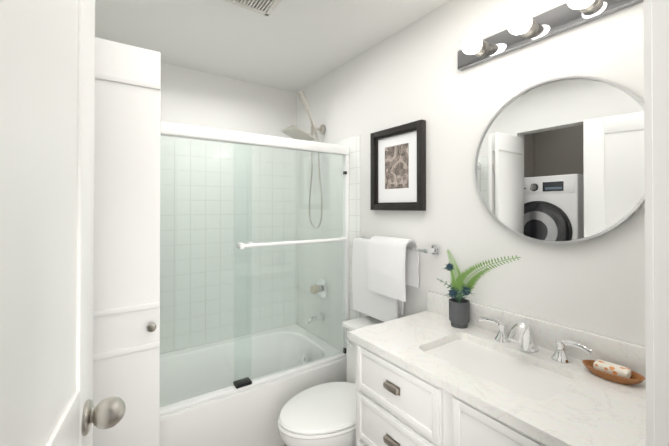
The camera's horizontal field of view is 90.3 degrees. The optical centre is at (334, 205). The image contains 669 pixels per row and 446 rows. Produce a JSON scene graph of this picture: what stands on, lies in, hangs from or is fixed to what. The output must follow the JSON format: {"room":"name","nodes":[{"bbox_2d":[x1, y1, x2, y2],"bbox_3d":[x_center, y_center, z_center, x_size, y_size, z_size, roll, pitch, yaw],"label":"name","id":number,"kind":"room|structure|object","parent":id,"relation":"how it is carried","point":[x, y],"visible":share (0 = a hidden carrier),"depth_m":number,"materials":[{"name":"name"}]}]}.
{"room":"bathroom","nodes":[
{"label":"bathroom","id":0,"kind":"room"},
{"bbox_2d":[160,63,296,152],"bbox_3d":[-1.440,0.218,2.266,2.600,2.450,0.120,0,0,-35],"label":"wall","id":1,"kind":"structure","parent":0,"point":[192,97],"depth_m":2.60,"materials":[{"name":"white paint"}]},
{"bbox_2d":[160,138,295,353],"bbox_3d":[-1.000,0.298,2.492,1.618,1.532,0.008,0,0,-35],"label":"wall tile","id":2,"kind":"structure","parent":1,"relation":"attached to","point":[227,160],"depth_m":2.58,"materials":[{"name":"white tile"}]},
{"bbox_2d":[95,0,450,91],"bbox_3d":[-0.302,-1.067,0.734,2.720,0.100,3.950,0,0,-35],"label":"ceiling","id":3,"kind":"structure","parent":0,"point":[294,45],"depth_m":1.95,"materials":[{"name":"white paint"}]},
{"bbox_2d":[222,0,281,15],"bbox_3d":[-0.388,-1.002,1.543,0.300,0.020,0.300,0,0,-35],"label":"fan","id":4,"kind":"object","parent":3,"relation":"attached to","point":[265,7],"visible":1,"depth_m":1.65,"materials":[{"name":"white plastic"}]},
{"bbox_2d":[297,0,645,346],"bbox_3d":[0.768,0.213,1.464,0.120,2.450,3.950,0,0,-35],"label":"wall","id":5,"kind":"structure","parent":0,"point":[413,73],"depth_m":1.52,"materials":[{"name":"white paint"}]},
{"bbox_2d":[159,122,348,416],"bbox_3d":[-0.553,0.314,1.844,1.598,1.451,0.110,0,0,-35],"label":"shower door","id":6,"kind":"structure","parent":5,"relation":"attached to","point":[168,129],"depth_m":1.94,"materials":[{"name":"clear glass"}]},
{"bbox_2d":[296,135,359,351],"bbox_3d":[-0.083,0.489,2.580,0.008,1.912,0.888,0,0,-35],"label":"wall tile","id":7,"kind":"structure","parent":5,"relation":"attached to","point":[353,143],"depth_m":2.55,"materials":[{"name":"white tile"}]},
{"bbox_2d":[281,91,324,228],"bbox_3d":[-0.218,-0.329,2.503,0.306,1.018,0.207,0,0,-35],"label":"shower head","id":8,"kind":"object","parent":7,"relation":"attached to","point":[293,131],"visible":0.9,"depth_m":2.49},
{"bbox_2d":[305,313,324,324],"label":"tub spout","id":9,"kind":"object","parent":7,"relation":"attached to","point":[315,317],"depth_m":2.53,"materials":[{"name":"silver metal"}]},
{"bbox_2d":[310,278,327,297],"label":"tub valve","id":10,"kind":"object","parent":7,"relation":"attached to","point":[319,286],"depth_m":2.54,"materials":[{"name":"silver metal"}]},
{"bbox_2d":[352,237,439,254],"bbox_3d":[0.322,0.231,1.925,0.086,0.048,0.633,0,0,-35],"label":"towel rail","id":11,"kind":"object","parent":5,"relation":"attached to","point":[435,249],"visible":0.6,"depth_m":1.69,"materials":[{"name":"silver metal"}]},
{"bbox_2d":[352,238,403,321],"bbox_3d":[0.247,0.434,1.975,0.066,0.454,0.385,0,0,-35],"label":"bath towel","id":12,"kind":"object","parent":11,"relation":"hanging from","point":[383,308],"visible":0.5,"depth_m":2.01,"materials":[{"name":"white fabric"}]},
{"bbox_2d":[367,236,418,301],"bbox_3d":[0.324,0.341,1.865,0.124,0.320,0.285,0,0,-35],"label":"hand towel","id":13,"kind":"object","parent":11,"relation":"hanging from","point":[392,265],"visible":0.96,"depth_m":1.81,"materials":[{"name":"white fabric"}]},
{"bbox_2d":[370,119,425,210],"bbox_3d":[0.355,-0.209,1.923,0.036,0.480,0.410,0,0,-35],"label":"picture frame","id":14,"kind":"object","parent":5,"relation":"attached to","point":[397,167],"visible":1,"depth_m":1.90,"materials":[{"name":"black wood"}]},
{"bbox_2d":[458,0,642,70],"bbox_3d":[0.732,-0.689,1.275,0.157,0.090,0.670,0,0,-35],"label":"sconce","id":15,"kind":"object","parent":5,"relation":"attached to","point":[524,29],"visible":1,"depth_m":1.26,"materials":[{"name":"silver metal"}]},
{"bbox_2d":[474,76,644,243],"bbox_3d":[0.817,-0.164,1.263,0.024,0.617,0.617,0,0,-35],"label":"round mirror","id":16,"kind":"object","parent":5,"relation":"attached to","point":[560,160],"visible":0.9,"depth_m":1.22,"materials":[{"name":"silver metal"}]},
{"bbox_3d":[-0.302,1.483,0.717,2.720,0.100,3.950,0,0,-35],"label":"floor","id":17,"kind":"structure","parent":0,"visible":0},
{"bbox_2d":[159,324,346,445],"bbox_3d":[-0.771,1.242,2.154,1.600,0.400,0.795,0,0,-35],"label":"bathtub","id":18,"kind":"object","parent":17,"relation":"on","point":[248,417],"visible":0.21,"depth_m":2.17,"materials":[{"name":"white ceramic"}]},
{"bbox_2d":[277,316,382,445],"bbox_3d":[0.043,1.071,1.754,0.725,0.738,0.432,0,0,-35],"label":"toilet","id":19,"kind":"object","parent":17,"relation":"on","point":[324,414],"visible":0.52,"depth_m":1.62,"materials":[{"name":"white ceramic"}]},
{"bbox_2d":[349,291,645,445],"bbox_3d":[0.542,0.931,1.200,0.542,1.010,0.940,0,0,-35],"label":"bathroom vanity","id":20,"kind":"object","parent":17,"relation":"on","point":[487,376],"visible":1,"depth_m":1.13,"materials":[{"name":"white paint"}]},
{"bbox_2d":[438,250,520,328],"bbox_3d":[0.605,0.370,1.425,0.125,0.353,0.358,0,0,-35],"label":"potted plant","id":21,"kind":"object","parent":20,"relation":"on","point":[459,309],"visible":1,"depth_m":1.48,"materials":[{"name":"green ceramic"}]},
{"bbox_2d":[582,359,644,384],"bbox_3d":[0.876,0.525,1.051,0.092,0.040,0.156,0,0,-35],"label":"soap dish","id":22,"kind":"object","parent":20,"relation":"on","point":[613,372],"visible":1,"depth_m":1.03,"materials":[{"name":"brown wood"}]},
{"bbox_3d":[-1.397,0.213,1.536,0.120,2.450,1.130,0,0,-35],"label":"wall","id":23,"kind":"structure","parent":0,"visible":0},
{"bbox_2d":[93,37,160,445],"bbox_3d":[-0.845,0.414,1.201,0.387,2.015,0.135,0,0,-35],"label":"bifold door","id":24,"kind":"structure","parent":23,"relation":"in","point":[126,321],"depth_m":1.23,"materials":[{"name":"white paint"}]},
{"bbox_3d":[0.154,-0.831,0.190,0.823,0.380,0.120,0,0,-35],"label":"wall","id":25,"kind":"structure","parent":0,"visible":0},
{"bbox_2d":[0,0,125,445],"bbox_3d":[-0.372,0.402,0.399,0.236,2.033,0.798,0,0,-35],"label":"entry door","id":26,"kind":"structure","parent":25,"relation":"in","point":[47,77],"depth_m":0.51,"materials":[{"name":"white paint"}]},
{"bbox_2d":[643,0,668,445],"bbox_3d":[0.152,0.364,0.184,0.943,2.130,0.145,0,0,-35],"label":"door frame","id":27,"kind":"structure","parent":25,"relation":"attached to","point":[656,93],"depth_m":0.46,"materials":[{"name":"white paint"}]}
]}

